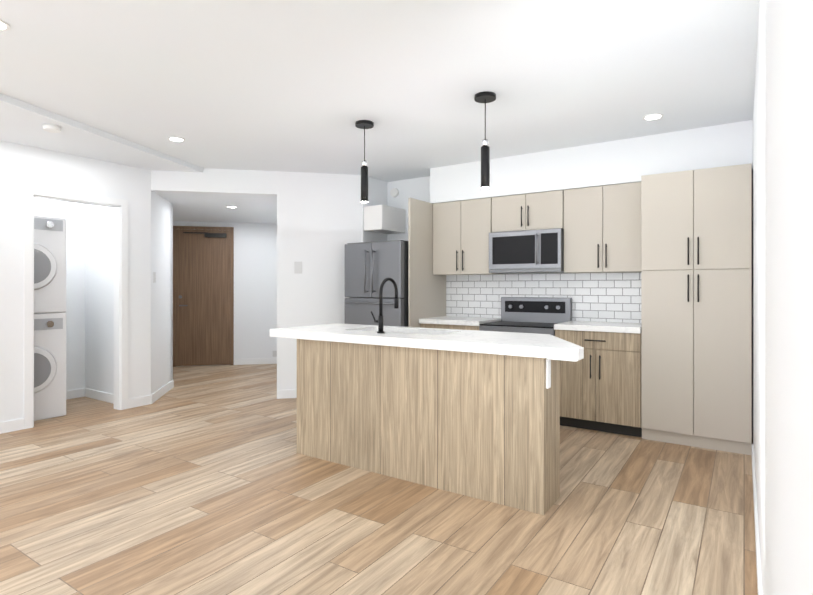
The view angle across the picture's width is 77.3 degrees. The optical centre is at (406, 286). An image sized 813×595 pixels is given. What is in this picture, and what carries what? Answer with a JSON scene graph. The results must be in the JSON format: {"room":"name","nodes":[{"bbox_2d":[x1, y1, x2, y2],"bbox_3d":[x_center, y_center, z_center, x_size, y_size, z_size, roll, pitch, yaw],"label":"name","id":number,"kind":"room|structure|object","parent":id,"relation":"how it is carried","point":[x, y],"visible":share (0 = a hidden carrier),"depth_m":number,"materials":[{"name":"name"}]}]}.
{"room":"kitchen","nodes":[
{"label":"kitchen","id":0,"kind":"room"},
{"bbox_2d":[34,198,85,390],"bbox_3d":[-4.239,-0.025,5.530,0.100,2.650,1.540,0,0,34],"label":"wall","id":1,"kind":"structure","parent":0,"point":[74,213],"depth_m":5.96,"materials":[{"name":"paint"}]},
{"bbox_2d":[66,388,83,399],"bbox_3d":[-4.193,1.250,5.499,0.012,0.100,1.340,0,0,34],"label":"baseboard","id":2,"kind":"structure","parent":1,"relation":"attached to","point":[76,393],"depth_m":5.96,"materials":[{"name":"paint"}]},
{"bbox_2d":[0,141,150,421],"bbox_3d":[-4.534,-0.026,3.224,0.120,2.650,5.930,0,0,34],"label":"wall","id":3,"kind":"structure","parent":0,"point":[21,166],"depth_m":4.88,"materials":[{"name":"paint"}]},
{"bbox_2d":[0,418,23,433],"bbox_3d":[-4.802,1.249,2.699,0.012,0.100,4.700,0,0,34],"label":"baseboard","id":4,"kind":"structure","parent":3,"relation":"attached to","point":[11,425],"depth_m":4.57,"materials":[{"name":"paint"}]},
{"bbox_2d":[24,185,127,428],"bbox_3d":[-3.292,0.185,5.082,0.135,2.230,0.940,0,0,34],"label":"door frame","id":5,"kind":"structure","parent":3,"relation":"attached to","point":[119,206],"depth_m":5.20,"materials":[{"name":"paint"}]},
{"bbox_2d":[128,379,173,408],"bbox_3d":[-3.005,1.250,6.028,0.698,0.100,0.954,0,0,34],"label":"baseboard","id":6,"kind":"structure","parent":3,"relation":"attached to","point":[144,400],"depth_m":5.64,"materials":[{"name":"paint"}]},
{"bbox_2d":[86,204,113,393],"bbox_3d":[-3.408,-0.025,5.843,0.900,2.650,0.100,0,0,34],"label":"wall","id":7,"kind":"structure","parent":0,"point":[89,312],"depth_m":5.86,"materials":[{"name":"paint"}]},
{"bbox_2d":[84,388,113,403],"bbox_3d":[-3.430,1.250,5.790,0.880,0.100,0.012,0,0,34],"label":"baseboard","id":8,"kind":"structure","parent":7,"relation":"attached to","point":[99,395],"depth_m":5.85,"materials":[{"name":"paint"}]},
{"bbox_2d":[0,93,202,171],"bbox_3d":[-3.239,-1.326,2.599,2.730,0.050,6.320,0,0,34],"label":"ceiling","id":9,"kind":"structure","parent":0,"point":[21,122],"depth_m":4.51,"materials":[{"name":"paint"}]},
{"bbox_2d":[42,124,60,132],"bbox_3d":[-2.872,-1.283,4.119,0.130,0.035,0.130,0,0,34],"label":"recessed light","id":10,"kind":"object","parent":9,"relation":"attached to","point":[51,128],"visible":1,"depth_m":4.09,"materials":[{"name":"white plastic"}]},
{"bbox_2d":[151,190,172,393],"bbox_3d":[-3.951,-0.024,6.756,3.055,2.650,1.379,0,0,34],"label":"wall","id":11,"kind":"structure","parent":0,"point":[162,293],"depth_m":6.08,"materials":[{"name":"paint"}]},
{"bbox_2d":[153,272,155,282],"bbox_3d":[-2.870,-0.110,5.799,0.005,0.120,0.080,0,0,-11],"label":"light switch","id":12,"kind":"object","parent":11,"relation":"attached to","point":[154,277],"visible":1,"depth_m":5.78,"materials":[{"name":"white plastic"}]},
{"bbox_2d":[155,192,276,223],"bbox_3d":[-3.154,-1.109,7.089,2.760,0.060,2.680,0,0,-11],"label":"ceiling","id":13,"kind":"structure","parent":0,"point":[192,207],"depth_m":6.90,"materials":[{"name":"paint"}]},
{"bbox_2d":[173,221,276,366],"bbox_3d":[-3.372,-0.023,8.472,3.120,2.650,0.120,0,0,-11],"label":"wall","id":14,"kind":"structure","parent":0,"point":[255,283],"depth_m":8.57,"materials":[{"name":"paint"}]},
{"bbox_2d":[173,226,233,366],"bbox_3d":[-3.347,0.151,8.371,0.950,2.300,0.080,0,0,-11],"label":"entry door","id":15,"kind":"structure","parent":14,"relation":"in","point":[203,295],"depth_m":8.39,"materials":[{"name":"brown wood"}]},
{"bbox_2d":[234,358,276,364],"bbox_3d":[-2.419,1.252,8.598,0.687,0.100,0.687,0,0,34],"label":"baseboard","id":16,"kind":"structure","parent":14,"relation":"attached to","point":[248,361],"depth_m":8.57,"materials":[{"name":"paint"}]},
{"bbox_2d":[151,168,361,389],"bbox_3d":[-1.690,-0.025,5.956,2.380,2.650,0.120,0,0,-11],"label":"wall","id":17,"kind":"structure","parent":0,"point":[319,221],"depth_m":5.99,"materials":[{"name":"paint"}]},
{"bbox_2d":[277,389,296,398],"bbox_3d":[-1.010,1.251,6.025,0.730,0.100,0.730,0,0,34],"label":"baseboard","id":18,"kind":"structure","parent":17,"relation":"attached to","point":[292,393],"depth_m":5.94,"materials":[{"name":"paint"}]},
{"bbox_2d":[294,262,301,272],"bbox_3d":[-1.271,-0.230,5.977,0.090,0.140,0.005,0,0,-11],"label":"light switch","id":19,"kind":"object","parent":17,"relation":"attached to","point":[297,267],"visible":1,"depth_m":5.97,"materials":[{"name":"white plastic"}]},
{"bbox_2d":[364,205,404,233],"bbox_3d":[-0.265,-0.824,6.254,0.277,0.290,0.494,0,0,34],"label":"box","id":20,"kind":"object","parent":17,"relation":"attached to","point":[384,219],"visible":1,"depth_m":6.10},
{"bbox_2d":[362,177,386,241],"bbox_3d":[-0.435,-0.024,6.362,0.120,2.650,0.507,0,0,34],"label":"wall","id":21,"kind":"structure","parent":0,"point":[377,191],"depth_m":6.31,"materials":[{"name":"paint"}]},
{"bbox_2d":[0,364,757,594],"bbox_3d":[-2.193,1.350,4.742,9.500,0.100,11.350,0,0,34],"label":"floor","id":22,"kind":"structure","parent":0,"point":[202,480],"depth_m":2.88,"materials":[{"name":"brown wood"}]},
{"bbox_2d":[345,240,407,326],"bbox_3d":[-0.160,0.402,5.890,0.770,1.797,0.930,0,0,34],"label":"fridge","id":23,"kind":"object","parent":22,"relation":"on","point":[370,267],"visible":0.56,"depth_m":5.51,"materials":[{"name":"silver metal"}]},
{"bbox_2d":[408,198,445,326],"bbox_3d":[0.248,0.175,5.735,0.024,2.250,0.790,0,0,34],"label":"panel","id":24,"kind":"object","parent":22,"relation":"on","point":[426,293],"visible":0.5,"depth_m":5.61,"materials":[{"name":"beige wood"}]},
{"bbox_2d":[297,341,583,514],"bbox_3d":[0.233,0.850,3.696,2.140,0.899,0.730,0,0,34],"label":"kitchen island","id":25,"kind":"object","parent":22,"relation":"on","point":[473,413],"depth_m":3.28,"materials":[{"name":"brown wood"}]},
{"bbox_2d":[270,323,583,360],"bbox_3d":[0.137,0.372,3.770,2.440,0.065,0.815,0,0,34],"label":"island countertop","id":26,"kind":"structure","parent":25,"relation":"on","point":[452,340],"depth_m":3.42,"materials":[{"name":"white stone"}]},
{"bbox_2d":[370,277,397,332],"bbox_3d":[-0.159,0.133,3.842,0.109,0.412,0.243,0,0,34],"label":"faucet","id":27,"kind":"object","parent":26,"relation":"on","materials":[{"name":"black metal"}]},
{"bbox_2d":[420,323,478,329],"bbox_3d":[0.603,0.848,5.593,0.720,0.905,0.636,0,0,34],"label":"base cabinet","id":28,"kind":"object","parent":22,"relation":"on","point":[459,327],"visible":0.02,"depth_m":5.35,"materials":[{"name":"brown wood"}]},
{"bbox_2d":[419,316,500,325],"bbox_3d":[0.604,0.370,5.594,0.720,0.050,0.618,0,0,34],"label":"countertop","id":29,"kind":"structure","parent":28,"relation":"on","point":[465,321],"depth_m":5.41,"materials":[{"name":"white stone"}]},
{"bbox_2d":[479,297,571,335],"bbox_3d":[1.202,0.705,5.157,0.756,1.190,0.682,0,0,34],"label":"range","id":30,"kind":"object","parent":22,"relation":"on","point":[540,315],"visible":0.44,"depth_m":5.29,"materials":[{"name":"silver metal"}]},
{"bbox_2d":[555,330,641,436],"bbox_3d":[1.843,0.847,4.769,0.738,0.905,0.636,0,0,34],"label":"base cabinet","id":31,"kind":"object","parent":22,"relation":"on","point":[600,385],"visible":0.83,"depth_m":4.50,"materials":[{"name":"brown wood"}]},
{"bbox_2d":[554,321,640,333],"bbox_3d":[1.844,0.370,4.771,0.738,0.050,0.618,0,0,34],"label":"countertop","id":32,"kind":"structure","parent":31,"relation":"on","point":[616,327],"depth_m":4.57,"materials":[{"name":"white stone"}]},
{"bbox_2d":[641,164,751,454],"bbox_3d":[2.477,0.175,4.349,0.780,2.250,0.636,0,0,34],"label":"pantry","id":33,"kind":"object","parent":22,"relation":"on","point":[696,308],"visible":1,"depth_m":4.10,"materials":[{"name":"grey"}]},
{"bbox_2d":[0,0,758,181],"bbox_3d":[-2.193,-1.400,4.744,9.500,0.100,11.350,0,0,34],"label":"ceiling","id":34,"kind":"structure","parent":0,"point":[304,86],"depth_m":3.22,"materials":[{"name":"paint"}]},
{"bbox_2d":[0,20,9,30],"bbox_3d":[-2.117,-1.347,2.598,0.146,0.008,0.146,0,0,34],"label":"recessed light","id":35,"kind":"object","parent":34,"relation":"in","point":[4,26],"visible":1,"depth_m":2.62,"materials":[{"name":"white plastic"}]},
{"bbox_2d":[168,137,184,141],"bbox_3d":[-2.096,-1.347,4.637,0.146,0.008,0.146,0,0,34],"label":"recessed light","id":36,"kind":"object","parent":34,"relation":"in","point":[177,139],"visible":0.96,"depth_m":4.63,"materials":[{"name":"white plastic"}]},
{"bbox_2d":[355,120,373,202],"bbox_3d":[-0.345,-1.024,4.183,0.150,0.653,0.150,0,0,34],"label":"pendant light","id":37,"kind":"object","parent":34,"relation":"hanging from","point":[364,124],"visible":1,"depth_m":4.16,"materials":[{"name":"black metal"}]},
{"bbox_2d":[474,91,495,188],"bbox_3d":[0.555,-1.024,3.586,0.150,0.653,0.150,0,0,34],"label":"pendant light","id":38,"kind":"object","parent":34,"relation":"hanging from","point":[485,97],"visible":1,"depth_m":3.56,"materials":[{"name":"black metal"}]},
{"bbox_2d":[643,113,662,119],"bbox_3d":[1.952,-1.347,4.027,0.146,0.008,0.146,0,0,34],"label":"recessed light","id":39,"kind":"object","parent":34,"relation":"in","point":[654,116],"visible":0.94,"depth_m":4.01,"materials":[{"name":"white plastic"}]},
{"bbox_2d":[387,176,625,322],"bbox_3d":[1.419,-0.025,5.521,4.140,2.650,0.140,0,0,34],"label":"wall","id":40,"kind":"structure","parent":0,"point":[417,188],"depth_m":6.38,"materials":[{"name":"paint"}]},
{"bbox_2d":[390,188,398,196],"bbox_3d":[-0.155,-1.199,6.460,0.120,0.120,0.034,0,0,34],"label":"smoke detector","id":41,"kind":"object","parent":40,"relation":"attached to","point":[394,192],"visible":1,"depth_m":6.44,"materials":[{"name":"white plastic"}]},
{"bbox_2d":[433,197,501,274],"bbox_3d":[0.687,-0.545,5.721,0.716,0.810,0.330,0,0,34],"label":"upper cabinet","id":42,"kind":"object","parent":40,"relation":"attached to","point":[461,229],"depth_m":5.57,"materials":[{"name":"grey"}]},
{"bbox_2d":[493,190,560,232],"bbox_3d":[1.304,-0.762,5.312,0.752,0.375,0.330,0,0,34],"label":"upper cabinet","id":43,"kind":"object","parent":40,"relation":"attached to","point":[541,210],"depth_m":5.16,"materials":[{"name":"grey"}]},
{"bbox_2d":[489,228,563,273],"bbox_3d":[1.271,-0.359,5.262,0.756,0.418,0.449,0,0,34],"label":"microwave","id":44,"kind":"object","parent":43,"relation":"attached to","point":[534,251],"visible":1,"depth_m":5.09,"materials":[{"name":"silver metal"}]},
{"bbox_2d":[446,272,640,322],"bbox_3d":[1.401,0.098,5.443,2.220,0.495,0.008,0,0,34],"label":"tile backsplash","id":45,"kind":"structure","parent":40,"relation":"attached to","point":[607,297],"depth_m":5.31,"materials":[{"name":"white tile"}]},
{"bbox_2d":[561,182,640,272],"bbox_3d":[1.928,-0.545,4.897,0.734,0.810,0.330,0,0,34],"label":"upper cabinet","id":46,"kind":"object","parent":40,"relation":"attached to","point":[600,226],"depth_m":4.76,"materials":[{"name":"grey"}]},
{"bbox_2d":[430,120,752,203],"bbox_3d":[1.628,-1.151,5.091,3.035,0.398,0.345,0,0,34],"label":"soffit","id":47,"kind":"structure","parent":0,"point":[629,160],"depth_m":4.76,"materials":[{"name":"paint"}]},
{"bbox_2d":[752,0,812,594],"bbox_3d":[0.807,-0.027,0.982,0.140,2.650,8.380,0,0,34],"label":"wall","id":48,"kind":"structure","parent":0,"point":[782,306],"depth_m":0.93,"materials":[{"name":"paint"}]},
{"bbox_2d":[752,444,762,594],"bbox_3d":[0.582,1.248,0.779,0.012,0.100,7.455,0,0,34],"label":"baseboard","id":49,"kind":"structure","parent":48,"relation":"attached to","point":[758,562],"depth_m":2.53,"materials":[{"name":"paint"}]}
]}

